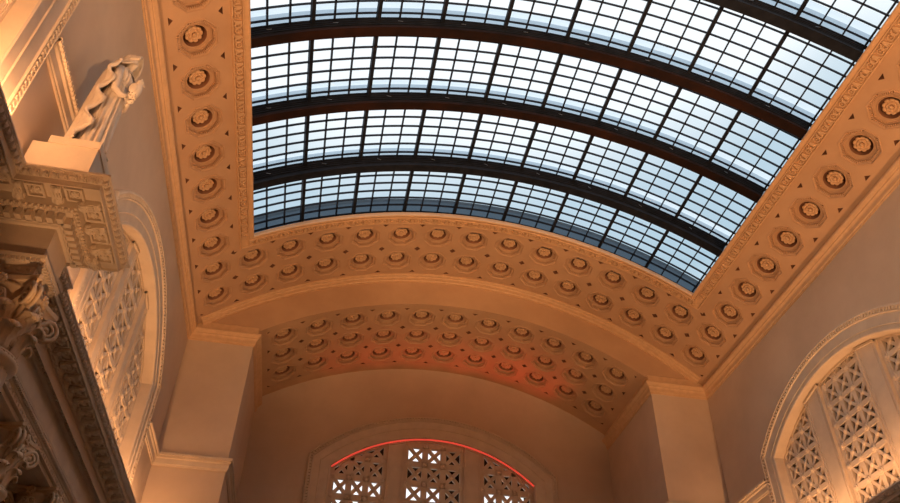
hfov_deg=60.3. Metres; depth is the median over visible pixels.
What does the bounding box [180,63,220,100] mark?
rosette
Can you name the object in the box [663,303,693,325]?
rosette
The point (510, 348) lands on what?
flower
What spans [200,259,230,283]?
rosette
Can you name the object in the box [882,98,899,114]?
flower
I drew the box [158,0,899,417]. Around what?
ceiling
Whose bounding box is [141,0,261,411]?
crown molding
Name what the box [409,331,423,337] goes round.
bowl
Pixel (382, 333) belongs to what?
flower
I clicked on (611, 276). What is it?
flower
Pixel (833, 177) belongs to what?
flower
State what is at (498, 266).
flower
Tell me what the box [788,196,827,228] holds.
rosette
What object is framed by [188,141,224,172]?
rosette
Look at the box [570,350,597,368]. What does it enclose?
rosette
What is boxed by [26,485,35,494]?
flower
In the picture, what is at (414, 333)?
flower
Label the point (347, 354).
flower
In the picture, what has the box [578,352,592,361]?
medallion
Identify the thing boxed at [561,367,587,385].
rosette
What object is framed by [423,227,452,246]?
rosette
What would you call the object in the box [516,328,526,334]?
flower
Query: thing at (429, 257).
flower
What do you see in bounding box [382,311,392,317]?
flower
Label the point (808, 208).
flower
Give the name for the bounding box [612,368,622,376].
flower
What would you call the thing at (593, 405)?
flower
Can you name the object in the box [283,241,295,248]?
flower
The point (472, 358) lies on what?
flower
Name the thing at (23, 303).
column
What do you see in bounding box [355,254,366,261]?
flower
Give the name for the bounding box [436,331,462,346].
rosette
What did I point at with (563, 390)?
bowl
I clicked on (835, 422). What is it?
window
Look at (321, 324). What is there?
flower
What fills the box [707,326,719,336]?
flower
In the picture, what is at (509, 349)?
bowl
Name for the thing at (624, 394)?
ceiling
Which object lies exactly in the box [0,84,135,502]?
entablature
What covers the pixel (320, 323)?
flower
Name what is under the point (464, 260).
flower
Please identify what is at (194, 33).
flower
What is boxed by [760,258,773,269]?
flower
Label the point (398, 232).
flower
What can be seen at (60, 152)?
pedestal
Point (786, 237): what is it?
flower
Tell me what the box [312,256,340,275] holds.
rosette
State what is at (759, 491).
crown molding
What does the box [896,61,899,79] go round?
rosette
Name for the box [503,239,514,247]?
flower
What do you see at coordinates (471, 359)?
bowl
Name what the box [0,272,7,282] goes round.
flower
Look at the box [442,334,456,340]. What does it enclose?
bowl
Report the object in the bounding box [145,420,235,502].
crown molding
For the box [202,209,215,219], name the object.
flower
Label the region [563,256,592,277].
rosette
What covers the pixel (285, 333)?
flower
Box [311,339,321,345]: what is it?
flower
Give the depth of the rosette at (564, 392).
53.89 m
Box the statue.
[64,54,144,161]
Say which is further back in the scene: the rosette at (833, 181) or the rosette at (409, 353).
the rosette at (409, 353)
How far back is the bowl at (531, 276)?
49.52 m
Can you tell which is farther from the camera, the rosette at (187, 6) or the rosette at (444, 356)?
the rosette at (444, 356)
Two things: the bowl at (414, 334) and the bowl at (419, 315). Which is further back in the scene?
the bowl at (414, 334)
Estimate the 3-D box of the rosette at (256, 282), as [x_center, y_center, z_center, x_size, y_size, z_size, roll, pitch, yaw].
[-11.388,1.714,45.187,1.529,1.343,1.760,8,-40,-7]
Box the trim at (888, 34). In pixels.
[230,0,899,309]
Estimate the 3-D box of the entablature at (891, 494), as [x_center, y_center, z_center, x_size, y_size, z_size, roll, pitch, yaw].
[21.317,0.897,18.622,2.662,2.530,56.870,8,-40,-7]
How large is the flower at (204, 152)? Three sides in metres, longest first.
0.750 x 0.743 x 0.502 m
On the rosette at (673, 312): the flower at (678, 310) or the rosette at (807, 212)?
the flower at (678, 310)
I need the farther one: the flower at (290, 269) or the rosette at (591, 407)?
the rosette at (591, 407)
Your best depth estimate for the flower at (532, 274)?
49.34 m
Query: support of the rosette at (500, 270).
attached to the ceiling at (277, 303)
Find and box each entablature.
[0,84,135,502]
[865,480,899,502]
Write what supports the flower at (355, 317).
on the rosette at (356, 320)
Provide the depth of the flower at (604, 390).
51.69 m
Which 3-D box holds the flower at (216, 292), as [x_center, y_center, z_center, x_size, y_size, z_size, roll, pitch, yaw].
[-13.488,2.209,44.272,0.743,0.502,0.750,-24,-30,-29]
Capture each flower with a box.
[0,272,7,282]
[25,434,30,444]
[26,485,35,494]
[41,296,48,308]
[185,25,202,41]
[189,70,205,84]
[193,110,208,123]
[196,146,210,158]
[199,179,213,190]
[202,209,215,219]
[204,237,217,247]
[207,263,219,272]
[209,288,220,296]
[245,250,257,258]
[246,275,257,283]
[276,366,286,372]
[277,329,288,336]
[277,349,287,354]
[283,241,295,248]
[283,265,294,273]
[309,357,319,362]
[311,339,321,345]
[312,320,323,326]
[319,258,330,265]
[321,234,333,241]
[342,351,352,356]
[344,333,355,338]
[347,314,358,320]
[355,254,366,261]
[358,230,370,237]
[374,348,384,352]
[378,330,388,335]
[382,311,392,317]
[391,253,401,259]
[395,229,407,235]
[407,348,416,352]
[411,330,421,335]
[416,311,426,317]
[426,254,436,260]
[432,230,443,237]
[438,350,448,355]
[444,333,454,338]
[450,314,460,320]
[460,257,471,264]
[468,233,479,240]
[470,355,480,360]
[476,338,486,343]
[483,319,493,325]
[495,263,505,270]
[501,363,510,368]
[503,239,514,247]
[508,346,518,351]
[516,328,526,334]
[529,271,539,278]
[531,373,541,378]
[538,248,549,255]
[540,356,549,362]
[549,338,559,345]
[561,386,571,392]
[562,281,573,289]
[570,369,580,376]
[573,259,584,266]
[580,352,590,359]
[590,401,600,408]
[595,294,606,302]
[601,385,610,393]
[607,272,618,280]
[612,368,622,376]
[628,309,638,318]
[641,287,652,296]
[660,327,670,336]
[674,306,686,315]
[691,348,702,357]
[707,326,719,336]
[724,305,735,315]
[741,282,754,293]
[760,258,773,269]
[780,231,794,243]
[802,202,817,215]
[826,170,843,184]
[853,136,870,151]
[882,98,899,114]
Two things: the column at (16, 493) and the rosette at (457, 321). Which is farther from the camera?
the rosette at (457, 321)
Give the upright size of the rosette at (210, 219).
1.405 m
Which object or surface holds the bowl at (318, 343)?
on the rosette at (316, 346)
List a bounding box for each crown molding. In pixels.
[46,37,78,133]
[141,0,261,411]
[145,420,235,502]
[602,156,899,449]
[666,478,768,502]
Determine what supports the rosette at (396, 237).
attached to the ceiling at (277, 303)
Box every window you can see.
[0,0,80,116]
[69,189,166,484]
[301,370,558,502]
[760,302,899,502]
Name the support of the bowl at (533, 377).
on the rosette at (537, 380)
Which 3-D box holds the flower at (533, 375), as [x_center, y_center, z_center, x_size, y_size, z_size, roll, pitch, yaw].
[6.091,8.544,54.081,0.743,0.502,0.750,21,-41,4]
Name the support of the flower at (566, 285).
on the rosette at (567, 289)
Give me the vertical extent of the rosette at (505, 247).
0.882 m
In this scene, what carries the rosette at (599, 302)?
attached to the ceiling at (277, 303)
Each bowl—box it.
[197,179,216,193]
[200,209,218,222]
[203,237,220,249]
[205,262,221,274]
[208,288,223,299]
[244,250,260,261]
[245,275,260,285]
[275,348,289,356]
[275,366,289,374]
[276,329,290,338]
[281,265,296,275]
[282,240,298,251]
[308,357,321,364]
[309,339,323,347]
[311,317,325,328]
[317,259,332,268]
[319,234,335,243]
[340,351,354,358]
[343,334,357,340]
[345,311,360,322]
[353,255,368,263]
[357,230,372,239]
[373,349,386,354]
[376,331,390,337]
[380,312,394,319]
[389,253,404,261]
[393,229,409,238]
[405,349,418,354]
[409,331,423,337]
[414,312,428,319]
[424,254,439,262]
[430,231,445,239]
[437,351,450,356]
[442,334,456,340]
[448,315,462,322]
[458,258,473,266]
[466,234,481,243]
[468,356,481,362]
[474,339,488,345]
[481,320,495,327]
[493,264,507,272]
[499,363,512,370]
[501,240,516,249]
[506,346,520,353]
[514,328,528,336]
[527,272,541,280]
[529,373,542,381]
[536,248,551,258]
[538,356,551,364]
[546,339,560,347]
[559,386,572,394]
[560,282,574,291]
[568,369,582,378]
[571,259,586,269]
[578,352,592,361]
[588,401,601,410]
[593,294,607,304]
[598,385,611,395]
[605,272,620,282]
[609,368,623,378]
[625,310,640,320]
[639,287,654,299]
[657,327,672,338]
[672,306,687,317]
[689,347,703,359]
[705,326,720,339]
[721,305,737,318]
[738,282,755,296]
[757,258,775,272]
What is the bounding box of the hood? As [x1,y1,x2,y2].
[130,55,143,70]
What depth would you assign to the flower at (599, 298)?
49.10 m
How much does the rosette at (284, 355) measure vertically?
1.311 m
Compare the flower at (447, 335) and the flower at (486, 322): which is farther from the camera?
the flower at (447, 335)
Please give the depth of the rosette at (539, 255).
47.77 m
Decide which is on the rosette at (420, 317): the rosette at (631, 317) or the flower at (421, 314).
the flower at (421, 314)
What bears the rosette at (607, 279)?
attached to the ceiling at (277, 303)
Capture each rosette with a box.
[172,0,211,12]
[175,18,218,59]
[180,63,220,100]
[184,104,222,138]
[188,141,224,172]
[191,174,226,203]
[194,205,227,232]
[197,233,229,259]
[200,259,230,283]
[203,285,232,307]
[238,247,268,269]
[239,272,268,294]
[271,327,298,345]
[271,346,297,364]
[271,364,296,381]
[276,238,306,259]
[276,263,304,283]
[303,356,328,371]
[304,338,330,354]
[305,317,333,336]
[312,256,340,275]
[314,231,343,252]
[335,350,361,365]
[337,332,364,347]
[340,311,367,329]
[347,253,376,271]
[350,228,380,247]
[367,347,393,361]
[370,329,397,344]
[374,310,401,326]
[382,251,411,268]
[387,227,416,245]
[399,347,424,360]
[403,329,430,343]
[408,310,435,325]
[417,252,445,269]
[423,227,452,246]
[430,349,456,363]
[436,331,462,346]
[441,313,468,329]
[452,255,480,273]
[459,231,488,250]
[461,354,487,368]
[468,336,494,352]
[474,318,502,334]
[485,261,514,279]
[492,361,518,376]
[494,237,523,257]
[499,344,526,360]
[507,326,534,343]
[519,269,547,288]
[522,371,547,387]
[528,245,558,266]
[530,354,557,371]
[539,336,566,354]
[552,279,581,299]
[552,384,577,401]
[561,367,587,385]
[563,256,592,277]
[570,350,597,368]
[581,399,606,417]
[585,292,613,312]
[591,383,616,402]
[597,269,627,290]
[601,366,628,385]
[617,307,646,327]
[630,284,660,306]
[649,324,677,346]
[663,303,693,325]
[680,344,709,367]
[696,323,726,347]
[711,302,743,326]
[728,278,762,304]
[747,253,782,281]
[766,226,804,256]
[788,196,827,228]
[811,164,853,198]
[837,128,882,165]
[865,89,899,129]
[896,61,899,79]
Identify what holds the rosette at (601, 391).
attached to the ceiling at (624, 394)
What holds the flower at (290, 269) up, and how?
on the rosette at (290, 273)
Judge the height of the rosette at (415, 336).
0.893 m
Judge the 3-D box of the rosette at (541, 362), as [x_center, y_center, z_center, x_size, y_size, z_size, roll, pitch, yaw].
[6.320,7.313,52.293,1.684,1.124,1.760,8,-40,-7]
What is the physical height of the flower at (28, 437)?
0.321 m
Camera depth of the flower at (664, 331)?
48.32 m
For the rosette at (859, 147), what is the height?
1.405 m
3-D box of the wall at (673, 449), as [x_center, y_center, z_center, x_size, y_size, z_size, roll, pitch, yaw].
[19.232,3.010,21.459,5.544,27.280,65.010,8,-40,-7]
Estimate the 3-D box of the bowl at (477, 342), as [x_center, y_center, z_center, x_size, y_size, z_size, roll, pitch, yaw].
[2.168,5.900,52.482,0.994,0.528,0.994,12,-41,-3]
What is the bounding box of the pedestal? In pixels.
[24,135,108,174]
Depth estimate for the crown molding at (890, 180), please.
41.95 m
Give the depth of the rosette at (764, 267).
41.20 m
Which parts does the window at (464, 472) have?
lattice panel, arch molding, lattice panel, lattice panel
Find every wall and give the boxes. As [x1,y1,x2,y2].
[2,0,254,502]
[236,369,613,502]
[608,184,899,502]
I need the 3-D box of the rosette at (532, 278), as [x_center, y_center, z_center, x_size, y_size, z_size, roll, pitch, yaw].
[5.323,1.489,49.366,1.732,0.991,1.760,8,-40,-7]
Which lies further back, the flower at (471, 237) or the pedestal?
the flower at (471, 237)
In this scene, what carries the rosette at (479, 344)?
attached to the ceiling at (624, 394)
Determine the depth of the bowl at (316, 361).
51.83 m
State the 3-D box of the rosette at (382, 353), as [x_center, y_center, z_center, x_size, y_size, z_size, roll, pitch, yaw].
[-4.738,6.778,52.971,1.726,1.014,1.760,8,-40,-7]
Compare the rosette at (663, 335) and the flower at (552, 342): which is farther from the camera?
the flower at (552, 342)
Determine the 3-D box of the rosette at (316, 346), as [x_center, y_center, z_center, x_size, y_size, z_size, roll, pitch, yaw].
[-8.497,5.905,49.931,1.625,1.224,1.760,8,-40,-7]
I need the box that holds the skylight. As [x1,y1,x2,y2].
[249,0,898,310]
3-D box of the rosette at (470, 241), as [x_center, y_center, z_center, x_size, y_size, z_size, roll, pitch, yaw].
[1.450,-0.906,47.377,1.760,0.788,1.760,8,-40,-7]
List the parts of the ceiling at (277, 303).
vault edge molding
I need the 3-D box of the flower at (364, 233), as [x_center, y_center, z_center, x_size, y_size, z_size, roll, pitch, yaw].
[-5.103,-1.202,46.060,0.743,0.502,0.750,-5,-38,-17]
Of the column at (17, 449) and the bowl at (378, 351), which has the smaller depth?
the column at (17, 449)
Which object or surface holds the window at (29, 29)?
in the wall at (204, 406)
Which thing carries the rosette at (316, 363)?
attached to the ceiling at (624, 394)
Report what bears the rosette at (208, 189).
attached to the ceiling at (277, 303)
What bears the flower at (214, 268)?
on the rosette at (216, 271)
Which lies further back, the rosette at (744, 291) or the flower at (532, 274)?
the flower at (532, 274)
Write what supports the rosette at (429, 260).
attached to the ceiling at (277, 303)
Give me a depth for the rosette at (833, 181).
36.28 m
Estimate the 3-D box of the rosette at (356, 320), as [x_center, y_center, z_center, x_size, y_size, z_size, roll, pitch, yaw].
[-6.062,4.204,49.062,1.684,1.124,1.760,8,-40,-7]
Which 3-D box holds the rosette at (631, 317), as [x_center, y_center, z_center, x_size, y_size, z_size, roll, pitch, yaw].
[11.405,3.980,48.737,1.588,1.270,1.760,8,-40,-7]
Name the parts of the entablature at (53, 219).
architrave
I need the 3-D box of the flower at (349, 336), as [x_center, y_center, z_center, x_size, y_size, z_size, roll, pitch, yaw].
[-6.591,5.391,50.816,0.743,0.502,0.750,-6,-37,-18]
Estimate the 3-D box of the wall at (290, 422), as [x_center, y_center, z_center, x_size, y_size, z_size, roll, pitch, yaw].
[-1.165,20.138,45.341,24.112,30.914,0.001,8,-40,-7]
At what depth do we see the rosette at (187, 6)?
29.77 m
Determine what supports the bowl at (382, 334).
on the rosette at (381, 337)
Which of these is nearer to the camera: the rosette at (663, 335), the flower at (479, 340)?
the rosette at (663, 335)
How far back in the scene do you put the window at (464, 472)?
50.80 m
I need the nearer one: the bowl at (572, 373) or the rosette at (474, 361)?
the bowl at (572, 373)
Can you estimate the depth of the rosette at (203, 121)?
34.45 m
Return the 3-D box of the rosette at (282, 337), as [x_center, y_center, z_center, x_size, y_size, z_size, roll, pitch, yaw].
[-10.072,5.042,47.404,1.558,1.311,1.760,8,-40,-7]
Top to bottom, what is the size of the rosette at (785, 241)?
1.405 m
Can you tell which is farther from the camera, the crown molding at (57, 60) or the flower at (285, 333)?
the flower at (285, 333)
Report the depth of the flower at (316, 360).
51.63 m
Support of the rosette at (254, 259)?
attached to the ceiling at (277, 303)
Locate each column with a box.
[0,272,58,390]
[0,421,38,501]
[4,483,63,502]
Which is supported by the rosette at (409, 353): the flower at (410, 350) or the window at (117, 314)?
the flower at (410, 350)
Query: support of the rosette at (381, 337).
attached to the ceiling at (624, 394)
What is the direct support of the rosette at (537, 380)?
attached to the ceiling at (624, 394)
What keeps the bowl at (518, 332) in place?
on the rosette at (518, 334)
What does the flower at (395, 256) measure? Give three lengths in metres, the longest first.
0.750 x 0.743 x 0.502 m
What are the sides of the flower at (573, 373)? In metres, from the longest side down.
0.750 x 0.743 x 0.502 m
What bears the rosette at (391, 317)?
attached to the ceiling at (624, 394)
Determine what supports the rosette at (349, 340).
attached to the ceiling at (624, 394)
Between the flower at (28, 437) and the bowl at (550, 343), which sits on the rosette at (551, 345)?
the bowl at (550, 343)
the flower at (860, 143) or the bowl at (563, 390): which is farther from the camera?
the bowl at (563, 390)
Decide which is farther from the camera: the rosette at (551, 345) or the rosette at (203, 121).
the rosette at (551, 345)
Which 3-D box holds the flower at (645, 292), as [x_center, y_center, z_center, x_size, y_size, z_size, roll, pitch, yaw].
[12.056,2.378,47.166,0.743,0.502,0.750,28,-40,10]
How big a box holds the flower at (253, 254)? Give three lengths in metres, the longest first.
0.750 x 0.743 x 0.502 m
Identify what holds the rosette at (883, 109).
attached to the ceiling at (277, 303)
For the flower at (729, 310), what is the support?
on the rosette at (727, 314)
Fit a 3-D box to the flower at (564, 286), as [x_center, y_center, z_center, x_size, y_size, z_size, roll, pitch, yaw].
[7.552,2.051,49.429,0.994,0.528,0.994,20,-41,3]
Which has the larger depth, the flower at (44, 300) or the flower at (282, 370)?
the flower at (282, 370)
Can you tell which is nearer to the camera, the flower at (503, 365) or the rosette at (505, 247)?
the rosette at (505, 247)
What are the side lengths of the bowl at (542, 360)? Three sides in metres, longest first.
0.994 x 0.994 x 0.528 m
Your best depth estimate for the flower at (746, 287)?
42.75 m
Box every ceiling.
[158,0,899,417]
[259,304,645,434]
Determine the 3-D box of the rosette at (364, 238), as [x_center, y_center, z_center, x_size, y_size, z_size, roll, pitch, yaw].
[-4.979,-1.027,45.944,1.698,1.094,1.760,8,-40,-7]
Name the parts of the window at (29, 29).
lattice panel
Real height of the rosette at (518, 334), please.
1.014 m
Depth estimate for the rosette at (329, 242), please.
45.42 m
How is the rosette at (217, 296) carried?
attached to the ceiling at (277, 303)
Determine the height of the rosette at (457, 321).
0.788 m
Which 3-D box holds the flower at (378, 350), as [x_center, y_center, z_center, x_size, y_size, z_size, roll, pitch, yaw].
[-4.828,6.618,53.083,0.743,0.502,0.750,-1,-39,-15]
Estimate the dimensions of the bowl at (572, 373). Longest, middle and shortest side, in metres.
0.994 x 0.994 x 0.528 m
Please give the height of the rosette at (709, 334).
1.405 m
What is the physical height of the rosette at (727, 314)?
1.405 m
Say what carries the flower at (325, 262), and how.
on the rosette at (325, 266)
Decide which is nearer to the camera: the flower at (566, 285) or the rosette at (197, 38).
the rosette at (197, 38)
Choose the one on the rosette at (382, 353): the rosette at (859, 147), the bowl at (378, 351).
the bowl at (378, 351)
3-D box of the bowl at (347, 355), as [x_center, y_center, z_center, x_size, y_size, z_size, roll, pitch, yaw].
[-6.985,6.769,52.442,0.994,0.528,0.994,-6,-37,-18]
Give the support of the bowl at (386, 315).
on the rosette at (391, 317)
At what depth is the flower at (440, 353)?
53.84 m
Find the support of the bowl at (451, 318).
on the rosette at (457, 321)
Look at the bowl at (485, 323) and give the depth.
50.88 m
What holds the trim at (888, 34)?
attached to the ceiling at (277, 303)
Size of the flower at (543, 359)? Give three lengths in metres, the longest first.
0.750 x 0.743 x 0.502 m
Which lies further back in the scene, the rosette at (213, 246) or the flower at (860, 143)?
the rosette at (213, 246)
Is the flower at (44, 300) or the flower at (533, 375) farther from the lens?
the flower at (533, 375)
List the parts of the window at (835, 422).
lattice panel, lattice panel, lattice panel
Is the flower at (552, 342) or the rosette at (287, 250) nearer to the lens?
the rosette at (287, 250)
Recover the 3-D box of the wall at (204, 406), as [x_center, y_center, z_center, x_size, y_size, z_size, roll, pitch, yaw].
[-9.930,-0.967,17.818,5.544,27.280,65.010,8,-40,-7]
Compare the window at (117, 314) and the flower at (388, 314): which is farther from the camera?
the flower at (388, 314)
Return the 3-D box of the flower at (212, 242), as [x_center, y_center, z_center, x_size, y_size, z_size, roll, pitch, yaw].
[-12.681,-0.616,40.892,0.743,0.502,0.750,-24,-30,-29]
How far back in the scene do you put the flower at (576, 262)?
47.55 m
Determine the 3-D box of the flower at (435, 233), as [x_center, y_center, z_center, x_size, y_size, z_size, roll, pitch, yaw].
[-0.748,-1.236,47.129,0.743,0.502,0.750,4,-40,-10]
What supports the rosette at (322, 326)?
attached to the ceiling at (624, 394)
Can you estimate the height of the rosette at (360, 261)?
1.094 m
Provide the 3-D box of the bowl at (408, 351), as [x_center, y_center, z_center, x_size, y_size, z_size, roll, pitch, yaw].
[-2.639,6.665,53.567,0.994,0.528,0.994,3,-40,-11]
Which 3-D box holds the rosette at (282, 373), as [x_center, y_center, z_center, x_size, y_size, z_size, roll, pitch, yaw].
[-10.853,7.777,50.675,1.558,1.311,1.760,8,-40,-7]
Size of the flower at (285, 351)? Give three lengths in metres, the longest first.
0.750 x 0.743 x 0.502 m
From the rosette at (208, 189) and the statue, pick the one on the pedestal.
the statue
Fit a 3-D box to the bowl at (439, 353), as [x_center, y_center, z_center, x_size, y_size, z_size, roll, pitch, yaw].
[-0.428,6.879,53.916,0.994,0.528,0.994,8,-40,-7]
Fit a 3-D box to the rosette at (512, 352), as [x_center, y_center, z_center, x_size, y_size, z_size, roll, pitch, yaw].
[4.243,6.582,52.407,1.726,1.014,1.760,8,-40,-7]
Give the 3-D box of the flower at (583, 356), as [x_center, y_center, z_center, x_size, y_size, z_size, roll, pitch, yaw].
[8.927,6.691,50.563,0.743,0.502,0.750,25,-40,8]
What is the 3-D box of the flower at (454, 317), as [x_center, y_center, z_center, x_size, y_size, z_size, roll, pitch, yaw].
[0.360,4.135,50.654,0.743,0.502,0.750,8,-40,-7]
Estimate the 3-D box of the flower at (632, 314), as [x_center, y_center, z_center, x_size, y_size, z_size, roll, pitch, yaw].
[11.639,3.838,48.912,0.743,0.502,0.750,28,-40,10]
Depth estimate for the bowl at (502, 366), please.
54.25 m
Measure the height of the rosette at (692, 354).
1.405 m
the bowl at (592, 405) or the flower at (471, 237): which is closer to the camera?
the flower at (471, 237)
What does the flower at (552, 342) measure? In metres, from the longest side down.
0.750 x 0.743 x 0.502 m
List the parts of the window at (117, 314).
lattice panel, lattice panel, lattice panel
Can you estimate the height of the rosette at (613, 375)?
1.311 m
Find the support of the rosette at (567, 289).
attached to the ceiling at (277, 303)
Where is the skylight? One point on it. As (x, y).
(839, 33)
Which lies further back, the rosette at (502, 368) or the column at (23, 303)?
the rosette at (502, 368)
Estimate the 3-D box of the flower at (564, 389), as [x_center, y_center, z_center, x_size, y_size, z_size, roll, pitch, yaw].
[8.146,9.426,53.835,0.743,0.502,0.750,25,-40,8]
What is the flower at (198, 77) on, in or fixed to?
on the rosette at (200, 82)
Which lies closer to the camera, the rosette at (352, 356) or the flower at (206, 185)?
the flower at (206, 185)
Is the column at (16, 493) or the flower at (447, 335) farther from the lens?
the flower at (447, 335)
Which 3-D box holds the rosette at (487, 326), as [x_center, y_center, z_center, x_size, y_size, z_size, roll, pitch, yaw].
[2.506,4.648,50.737,1.751,0.893,1.760,8,-40,-7]
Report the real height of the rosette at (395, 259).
0.991 m
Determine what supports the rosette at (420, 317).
attached to the ceiling at (624, 394)
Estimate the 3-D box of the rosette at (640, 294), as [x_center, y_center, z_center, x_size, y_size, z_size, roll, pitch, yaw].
[11.822,2.521,46.990,1.588,1.270,1.760,8,-40,-7]
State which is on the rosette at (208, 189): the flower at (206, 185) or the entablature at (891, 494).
the flower at (206, 185)

